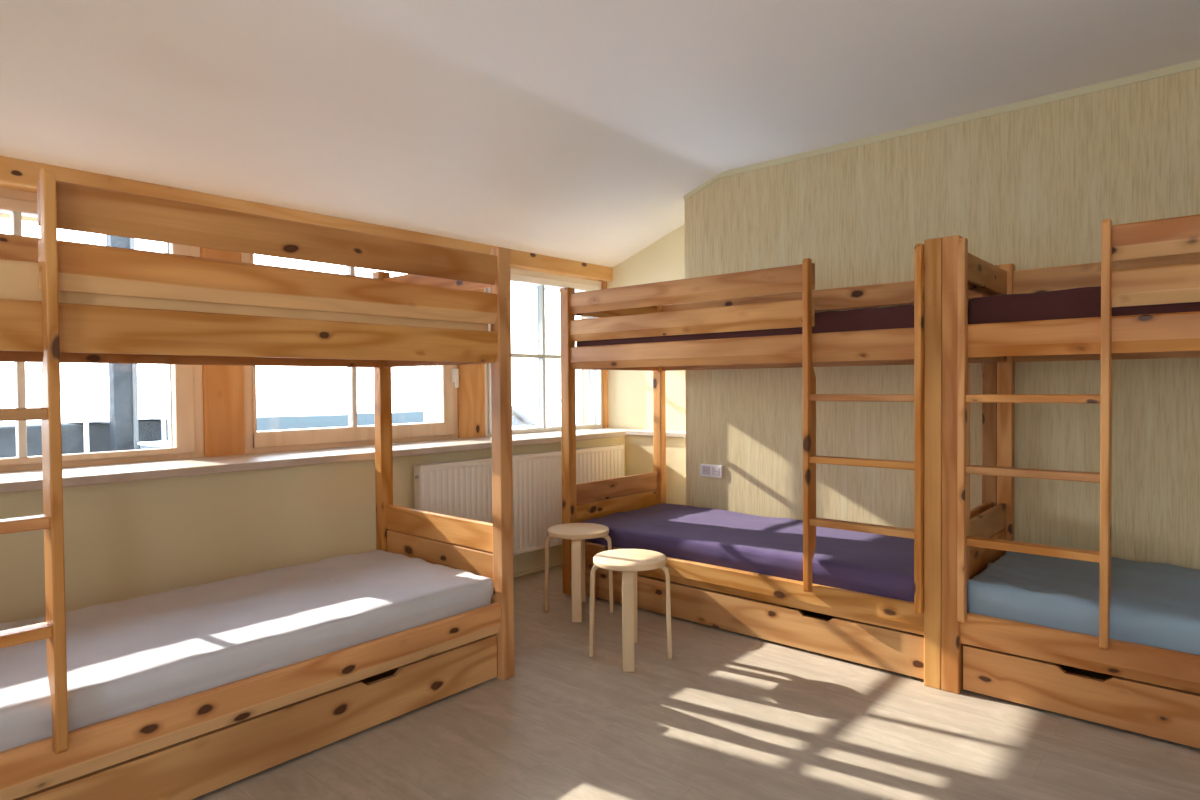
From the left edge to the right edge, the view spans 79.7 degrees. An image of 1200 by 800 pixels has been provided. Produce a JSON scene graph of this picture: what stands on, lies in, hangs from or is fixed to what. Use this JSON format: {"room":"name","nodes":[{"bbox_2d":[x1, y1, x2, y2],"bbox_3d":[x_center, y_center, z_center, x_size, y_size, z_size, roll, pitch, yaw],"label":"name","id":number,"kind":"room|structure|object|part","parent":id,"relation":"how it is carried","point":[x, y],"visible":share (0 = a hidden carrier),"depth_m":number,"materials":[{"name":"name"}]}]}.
{"room":"dormitory","nodes":[
{"label":"dormitory","id":0,"kind":"room"},
{"bbox_2d":[0,436,624,622],"bbox_3d":[-2.087,0.748,3.255,0.540,0.850,6.710,1,1,41],"label":"wall","id":1,"kind":"structure","parent":0,"point":[131,539],"depth_m":3.20,"materials":[{"name":"yellow paint"}]},
{"bbox_2d":[0,187,203,471],"bbox_3d":[-2.465,-0.282,2.976,0.106,1.183,1.495,1,1,41],"label":"window","id":2,"kind":"structure","parent":1,"relation":"in","point":[184,382],"depth_m":3.36,"materials":[{"name":"white paint"}]},
{"bbox_3d":[-2.455,-0.282,2.967,0.052,1.183,1.495,1,1,41],"label":"frame","id":3,"kind":"part","parent":2,"relation":"part of","materials":[{"name":"brown wood"}]},
{"bbox_2d":[0,429,625,492],"bbox_3d":[-2.161,0.307,3.091,0.658,0.039,6.385,1,1,41],"label":"sill","id":4,"kind":"structure","parent":1,"relation":"on","point":[21,480],"depth_m":3.38,"materials":[{"name":"laminate"}]},
{"bbox_2d":[200,247,244,456],"bbox_3d":[-1.956,-0.296,3.651,0.240,1.200,0.190,1,1,41],"label":"wood panel","id":5,"kind":"object","parent":4,"relation":"on","point":[223,385],"visible":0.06,"depth_m":3.57,"materials":[{"name":"brown wood"}]},
{"bbox_2d":[457,289,485,437],"bbox_3d":[-0.931,-0.327,4.820,0.240,1.200,0.220,1,1,41],"label":"post","id":6,"kind":"object","parent":4,"relation":"on","point":[471,390],"visible":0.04,"depth_m":4.74,"materials":[{"name":"brown wood"}]},
{"bbox_2d":[241,252,458,453],"bbox_3d":[-1.431,-0.314,4.214,0.266,1.183,1.350,1,1,41],"label":"window","id":7,"kind":"structure","parent":1,"relation":"in","point":[441,382],"depth_m":4.12,"materials":[{"name":"white paint"}]},
{"bbox_3d":[-1.487,-0.328,4.224,0.170,1.051,1.258,1,1,41],"label":"frame","id":8,"kind":"part","parent":7,"relation":"part of","materials":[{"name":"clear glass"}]},
{"bbox_3d":[-1.411,-0.314,4.158,0.051,1.183,1.182,1,1,41],"label":"frame rail","id":9,"kind":"part","parent":7,"relation":"part of","materials":[{"name":"brown wood"}]},
{"bbox_3d":[-0.929,-0.143,4.619,0.042,0.130,0.028,1,1,41],"label":"handle","id":10,"kind":"part","parent":7,"relation":"part of","materials":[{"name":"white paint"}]},
{"bbox_2d":[414,444,623,555],"bbox_3d":[-0.426,0.738,4.660,0.098,0.789,1.822,1,1,41],"label":"radiator","id":11,"kind":"object","parent":1,"relation":"attached to","point":[461,488],"visible":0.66,"depth_m":4.52,"materials":[{"name":"metal"}]},
{"bbox_2d":[414,444,623,467],"bbox_3d":[-0.429,0.350,4.630,0.066,0.012,1.760,1,1,41],"label":"grille","id":12,"kind":"object","parent":11,"relation":"attached to","point":[607,448],"depth_m":4.54,"materials":[{"name":"metal"}]},
{"bbox_2d":[514,561,562,577],"bbox_3d":[-1.949,1.166,3.004,0.024,0.022,6.500,1,1,41],"label":"baseboard","id":13,"kind":"structure","parent":1,"relation":"attached to","point":[560,562],"depth_m":4.73,"materials":[{"name":"brown wood"}]},
{"bbox_2d":[484,268,602,435],"bbox_3d":[-0.435,-0.341,5.339,0.181,1.190,1.225,1,1,41],"label":"window","id":14,"kind":"structure","parent":1,"relation":"in","point":[542,290],"depth_m":5.33,"materials":[{"name":"white paint"}]},
{"bbox_3d":[-0.458,-0.315,5.359,0.120,1.138,1.225,1,1,41],"label":"frame","id":15,"kind":"part","parent":14,"relation":"part of","materials":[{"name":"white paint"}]},
{"bbox_3d":[-0.401,-0.314,5.309,0.005,1.064,1.151,1,1,41],"label":"pane","id":16,"kind":"part","parent":14,"relation":"part of","materials":[{"name":"clear glass"}]},
{"bbox_2d":[0,0,1199,267],"bbox_3d":[-0.022,-1.239,1.357,5.640,0.596,6.960,1,1,41],"label":"ceiling","id":17,"kind":"structure","parent":0,"point":[575,130],"depth_m":3.04,"materials":[{"name":"paint"}]},
{"bbox_2d":[607,224,685,504],"bbox_3d":[0.353,-0.200,5.482,1.300,2.620,0.305,1,1,41],"label":"wall","id":18,"kind":"structure","parent":0,"point":[630,392],"depth_m":5.38,"materials":[{"name":"yellow paint"}]},
{"bbox_2d":[591,428,685,437],"bbox_3d":[0.291,0.244,5.439,1.248,0.032,0.190,1,1,41],"label":"ledge","id":19,"kind":"object","parent":18,"relation":"attached to","point":[682,434],"visible":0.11,"depth_m":5.30,"materials":[{"name":"laminate"}]},
{"bbox_2d":[601,281,607,427],"bbox_3d":[-0.042,-0.353,5.818,0.260,1.200,0.035,1,1,41],"label":"post","id":20,"kind":"object","parent":19,"relation":"on","point":[603,284],"visible":0.13,"depth_m":5.74,"materials":[{"name":"brown wood"}]},
{"bbox_2d":[192,564,1199,799],"bbox_3d":[-0.100,1.252,1.491,5.900,0.120,6.960,1,1,41],"label":"floor","id":21,"kind":"structure","parent":0,"point":[731,715],"depth_m":2.47,"materials":[{"name":"brown wood"}]},
{"bbox_2d":[0,168,514,799],"bbox_3d":[-1.403,0.285,2.530,0.988,1.794,2.097,1,1,41],"label":"bunk bed","id":22,"kind":"object","parent":21,"relation":"on","point":[192,746],"visible":0.8,"depth_m":2.27,"materials":[{"name":"brown wood"}]},
{"bbox_3d":[-1.404,0.160,1.843,0.085,1.484,0.026,1,1,41],"label":"ladder post","id":23,"kind":"part","parent":22,"relation":"part of","materials":[{"name":"brown wood"}]},
{"bbox_3d":[-1.760,-0.522,2.821,0.030,0.120,1.971,1,1,41],"label":"guard rail","id":24,"kind":"part","parent":22,"relation":"part of","materials":[{"name":"brown wood"}]},
{"bbox_3d":[-1.757,-0.204,2.827,0.030,0.127,1.971,1,1,41],"label":"rail","id":25,"kind":"part","parent":22,"relation":"part of","materials":[{"name":"brown wood"}]},
{"bbox_2d":[0,260,487,330],"bbox_3d":[-1.417,-0.301,2.526,0.858,0.155,1.948,1,1,41],"label":"mattress","id":26,"kind":"object","parent":22,"relation":"on","point":[19,280],"visible":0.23,"depth_m":2.08,"materials":[{"name":"beige fabric"}]},
{"bbox_2d":[0,550,492,751],"bbox_3d":[-1.402,0.826,2.543,0.874,0.157,1.948,1,1,41],"label":"mattress","id":27,"kind":"object","parent":22,"relation":"on","point":[127,656],"visible":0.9,"depth_m":2.40,"materials":[{"name":"white fabric"}]},
{"bbox_3d":[-1.081,-0.198,2.235,0.030,0.127,1.971,1,1,41],"label":"rail","id":28,"kind":"part","parent":22,"relation":"part of","materials":[{"name":"brown wood"}]},
{"bbox_3d":[-1.073,0.927,2.256,0.030,0.126,1.971,1,1,41],"label":"rail","id":29,"kind":"part","parent":22,"relation":"part of","materials":[{"name":"brown wood"}]},
{"bbox_3d":[-0.932,-0.520,2.401,0.030,0.120,1.512,1,1,41],"label":"guard rail","id":30,"kind":"part","parent":22,"relation":"part of","materials":[{"name":"brown wood"}]},
{"bbox_3d":[-0.931,-0.361,2.404,0.030,0.124,1.512,1,1,41],"label":"guard rail","id":31,"kind":"part","parent":22,"relation":"part of","materials":[{"name":"brown wood"}]},
{"bbox_3d":[-1.082,0.261,3.599,0.060,1.794,0.065,1,1,41],"label":"post","id":32,"kind":"part","parent":22,"relation":"part of","materials":[{"name":"brown wood"}]},
{"bbox_3d":[-0.409,0.268,3.009,0.060,1.794,0.065,1,1,41],"label":"post","id":33,"kind":"part","parent":22,"relation":"part of","materials":[{"name":"brown wood"}]},
{"bbox_2d":[544,523,612,621],"bbox_3d":[-0.115,0.920,3.897,0.332,0.450,0.332,1,1,41],"label":"stool","id":34,"kind":"object","parent":21,"relation":"on","point":[578,532],"visible":0.98,"depth_m":3.83,"materials":[{"name":"brown wood"}]},
{"bbox_3d":[-0.238,0.934,3.902,0.126,0.424,0.050,0,1,2],"label":"leg","id":35,"kind":"part","parent":34,"relation":"part of","materials":[{"name":"brown wood"}]},
{"bbox_3d":[-0.120,0.936,3.775,0.050,0.424,0.126,0,1,2],"label":"leg","id":36,"kind":"part","parent":34,"relation":"part of","materials":[{"name":"brown wood"}]},
{"bbox_3d":[-0.117,0.708,3.893,0.332,0.026,0.332,1,1,41],"label":"seat","id":37,"kind":"part","parent":34,"relation":"part of","materials":[{"name":"brown wood"}]},
{"bbox_3d":[-0.111,0.931,4.021,0.050,0.424,0.126,0,1,2],"label":"leg","id":38,"kind":"part","parent":34,"relation":"part of","materials":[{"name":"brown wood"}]},
{"bbox_3d":[0.008,0.932,3.893,0.126,0.424,0.050,0,1,2],"label":"leg","id":39,"kind":"part","parent":34,"relation":"part of","materials":[{"name":"brown wood"}]},
{"bbox_2d":[589,549,671,671],"bbox_3d":[0.137,0.931,3.244,0.332,0.450,0.332,1,1,41],"label":"stool","id":40,"kind":"object","parent":21,"relation":"on","point":[629,561],"visible":1,"depth_m":3.17,"materials":[{"name":"brown wood"}]},
{"bbox_3d":[0.014,0.945,3.256,0.126,0.424,0.050,0,1,5],"label":"leg","id":41,"kind":"part","parent":40,"relation":"part of","materials":[{"name":"brown wood"}]},
{"bbox_3d":[0.125,0.946,3.122,0.050,0.424,0.126,0,1,5],"label":"leg","id":42,"kind":"part","parent":40,"relation":"part of","materials":[{"name":"brown wood"}]},
{"bbox_3d":[0.135,0.719,3.240,0.332,0.026,0.332,1,1,41],"label":"seat","id":43,"kind":"part","parent":40,"relation":"part of","materials":[{"name":"brown wood"}]},
{"bbox_3d":[0.148,0.941,3.367,0.050,0.424,0.126,0,1,5],"label":"leg","id":44,"kind":"part","parent":40,"relation":"part of","materials":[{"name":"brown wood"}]},
{"bbox_3d":[0.259,0.943,3.233,0.126,0.424,0.050,0,1,5],"label":"leg","id":45,"kind":"part","parent":40,"relation":"part of","materials":[{"name":"brown wood"}]},
{"bbox_2d":[560,237,997,688],"bbox_3d":[0.864,0.240,3.882,2.097,1.794,0.988,1,1,41],"label":"bunk bed","id":46,"kind":"object","parent":21,"relation":"on","point":[886,633],"visible":0.71,"depth_m":3.40,"materials":[{"name":"brown wood"}]},
{"bbox_3d":[-0.184,0.242,4.228,0.065,1.794,0.060,1,1,41],"label":"post","id":47,"kind":"part","parent":46,"relation":"part of","materials":[{"name":"brown wood"}]},
{"bbox_3d":[0.406,0.224,4.900,0.065,1.794,0.060,1,1,41],"label":"post","id":48,"kind":"part","parent":46,"relation":"part of","materials":[{"name":"brown wood"}]},
{"bbox_3d":[0.392,-0.556,3.699,1.490,0.120,0.030,1,1,41],"label":"guard rail","id":49,"kind":"part","parent":46,"relation":"part of","materials":[{"name":"brown wood"}]},
{"bbox_3d":[0.393,-0.397,3.702,1.490,0.124,0.030,1,1,41],"label":"guard rail","id":50,"kind":"part","parent":46,"relation":"part of","materials":[{"name":"brown wood"}]},
{"bbox_3d":[0.575,-0.237,3.547,1.971,0.127,0.030,1,1,41],"label":"rail","id":51,"kind":"part","parent":46,"relation":"part of","materials":[{"name":"brown wood"}]},
{"bbox_2d":[576,304,913,346],"bbox_3d":[0.868,-0.342,3.880,1.948,0.150,0.859,1,1,41],"label":"mattress","id":52,"kind":"object","parent":46,"relation":"on","point":[899,316],"visible":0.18,"depth_m":3.17,"materials":[{"name":"purple fabric"}]},
{"bbox_2d":[578,503,913,601],"bbox_3d":[0.872,0.780,3.896,1.948,0.160,0.874,1,1,41],"label":"mattress","id":53,"kind":"object","parent":46,"relation":"on","point":[869,563],"visible":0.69,"depth_m":3.61,"materials":[{"name":"purple fabric"}]},
{"bbox_3d":[0.584,0.888,3.569,1.971,0.126,0.030,1,1,41],"label":"rail","id":54,"kind":"part","parent":46,"relation":"part of","materials":[{"name":"brown wood"}]},
{"bbox_3d":[0.936,0.115,3.215,0.026,1.484,0.085,1,1,41],"label":"ladder post","id":55,"kind":"part","parent":46,"relation":"part of","materials":[{"name":"brown wood"}]},
{"bbox_3d":[1.167,-0.255,4.222,1.971,0.127,0.030,1,1,41],"label":"rail","id":56,"kind":"part","parent":46,"relation":"part of","materials":[{"name":"brown wood"}]},
{"bbox_3d":[1.165,-0.572,4.216,1.971,0.120,0.030,1,1,41],"label":"guard rail","id":57,"kind":"part","parent":46,"relation":"part of","materials":[{"name":"brown wood"}]},
{"bbox_3d":[1.294,0.118,2.901,0.026,1.484,0.085,1,1,41],"label":"ladder post","id":58,"kind":"part","parent":46,"relation":"part of","materials":[{"name":"brown wood"}]},
{"bbox_3d":[1.344,0.256,2.888,0.065,1.794,0.060,1,1,41],"label":"post","id":59,"kind":"part","parent":46,"relation":"part of","materials":[{"name":"brown wood"}]},
{"bbox_3d":[1.934,0.238,3.561,0.065,1.794,0.060,1,1,41],"label":"post","id":60,"kind":"part","parent":46,"relation":"part of","materials":[{"name":"brown wood"}]},
{"bbox_2d":[941,214,1199,748],"bbox_3d":[2.441,0.255,2.498,2.097,1.794,0.988,1,1,41],"label":"bunk bed","id":61,"kind":"object","parent":21,"relation":"on","point":[1152,691],"visible":0.93,"depth_m":2.63,"materials":[{"name":"brown wood"}]},
{"bbox_3d":[1.393,0.257,2.844,0.065,1.794,0.060,1,1,41],"label":"post","id":62,"kind":"part","parent":61,"relation":"part of","materials":[{"name":"brown wood"}]},
{"bbox_3d":[1.414,0.119,2.795,0.026,1.484,0.085,1,1,41],"label":"ladder post","id":63,"kind":"part","parent":61,"relation":"part of","materials":[{"name":"brown wood"}]},
{"bbox_3d":[1.984,0.239,3.517,0.065,1.794,0.060,1,1,41],"label":"post","id":64,"kind":"part","parent":61,"relation":"part of","materials":[{"name":"brown wood"}]},
{"bbox_3d":[2.161,0.903,2.185,1.971,0.126,0.030,1,1,41],"label":"rail","id":65,"kind":"part","parent":61,"relation":"part of","materials":[{"name":"brown wood"}]},
{"bbox_2d":[967,551,1199,654],"bbox_3d":[2.449,0.788,2.512,1.953,0.174,0.879,1,1,41],"label":"mattress","id":66,"kind":"object","parent":61,"relation":"on","point":[1152,604],"visible":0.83,"depth_m":2.69,"materials":[{"name":"blue fabric"}]},
{"bbox_2d":[968,286,1199,324],"bbox_3d":[2.445,-0.331,2.496,1.948,0.157,0.858,1,1,41],"label":"mattress","id":67,"kind":"object","parent":61,"relation":"on","point":[1084,302],"visible":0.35,"depth_m":2.63,"materials":[{"name":"purple fabric"}]},
{"bbox_3d":[2.152,-0.222,2.163,1.971,0.127,0.030,1,1,41],"label":"rail","id":68,"kind":"part","parent":61,"relation":"part of","materials":[{"name":"brown wood"}]},
{"bbox_3d":[1.756,0.122,2.495,0.026,1.484,0.085,1,1,41],"label":"ladder post","id":69,"kind":"part","parent":61,"relation":"part of","materials":[{"name":"brown wood"}]},
{"bbox_3d":[2.745,-0.240,2.839,1.971,0.127,0.030,1,1,41],"label":"rail","id":70,"kind":"part","parent":61,"relation":"part of","materials":[{"name":"brown wood"}]},
{"bbox_3d":[2.742,-0.557,2.833,1.971,0.120,0.030,1,1,41],"label":"guard rail","id":71,"kind":"part","parent":61,"relation":"part of","materials":[{"name":"brown wood"}]},
{"bbox_3d":[2.322,-0.538,2.006,1.512,0.120,0.030,1,1,41],"label":"guard rail","id":72,"kind":"part","parent":61,"relation":"part of","materials":[{"name":"brown wood"}]},
{"bbox_3d":[2.324,-0.379,2.009,1.512,0.124,0.030,1,1,41],"label":"guard rail","id":73,"kind":"part","parent":61,"relation":"part of","materials":[{"name":"brown wood"}]},
{"bbox_2d":[684,68,1199,569],"bbox_3d":[2.457,-0.182,3.476,4.592,2.630,0.487,1,1,41],"label":"wall","id":74,"kind":"structure","parent":0,"point":[1033,187],"depth_m":3.63,"materials":[{"name":"beige paint"}]},
{"bbox_2d":[700,464,722,477],"bbox_3d":[0.723,0.461,4.682,0.166,0.082,0.016,1,1,41],"label":"power socket","id":75,"kind":"object","parent":74,"relation":"attached to","point":[706,470],"visible":1,"depth_m":4.67,"materials":[{"name":"white plastic"}]},
{"bbox_2d":[684,59,1199,199],"bbox_3d":[2.250,-1.382,3.304,4.492,0.141,0.018,1,1,41],"label":"trim","id":76,"kind":"structure","parent":74,"relation":"attached to","point":[1192,65],"depth_m":3.63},
{"bbox_3d":[-2.216,-1.245,3.315,0.320,0.565,6.710,1,1,41],"label":"wall","id":77,"kind":"structure","parent":0,"visible":0},
{"bbox_2d":[0,212,524,286],"bbox_3d":[-2.532,-1.111,3.562,0.480,0.438,8.660,1,1,41],"label":"eave","id":78,"kind":"object","parent":77,"relation":"attached to","point":[3,215],"depth_m":3.56},
{"bbox_2d":[0,156,612,281],"bbox_3d":[-2.216,-0.930,3.303,0.340,0.105,6.680,1,1,41],"label":"beam","id":79,"kind":"structure","parent":77,"relation":"attached to","point":[17,174],"depth_m":3.65,"materials":[{"name":"brown wood"}]},
{"label":"outside","id":80,"kind":"structure","parent":0,"visible":0},
{"bbox_2d":[0,400,532,427],"bbox_3d":[-14.213,1.100,32.453,55.850,0.200,110.000,1,1,41],"label":"ground","id":81,"kind":"structure","parent":80,"point":[525,407],"depth_m":47.77,"materials":[{"name":"white snow"}]},
{"bbox_2d":[0,415,167,457],"bbox_3d":[-5.250,0.828,4.161,0.470,1.305,5.300,1,1,41],"label":"stone wall","id":82,"kind":"structure","parent":81,"relation":"on","point":[85,436],"depth_m":5.42,"materials":[{"name":"grey stone"}]},
{"bbox_2d":[106,235,138,450],"bbox_3d":[-3.642,-0.008,5.497,0.155,2.900,0.151,1,1,41],"label":"stone pillar","id":83,"kind":"structure","parent":81,"relation":"on","point":[123,384],"depth_m":5.45,"materials":[{"name":"grey stone"}]},
{"bbox_2d":[138,441,167,448],"bbox_3d":[-3.333,0.880,5.461,0.320,1.120,0.200,1,1,41],"label":"concrete block","id":84,"kind":"object","parent":81,"relation":"on","point":[152,444],"visible":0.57,"depth_m":5.35,"materials":[{"name":"white concrete"}]},
{"bbox_2d":[257,411,423,430],"bbox_3d":[-9.086,0.790,26.352,0.400,0.577,10.400,1,1,41],"label":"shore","id":85,"kind":"structure","parent":81,"relation":"on","point":[320,421],"depth_m":25.34,"materials":[{"name":"blue liquid"}]},
{"bbox_2d":[512,406,531,428],"bbox_3d":[-2.664,0.419,16.517,1.220,1.600,2.200,1,1,41],"label":"hut","id":86,"kind":"object","parent":81,"relation":"on","point":[519,421],"visible":0.06,"depth_m":16.66,"materials":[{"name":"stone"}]}
]}

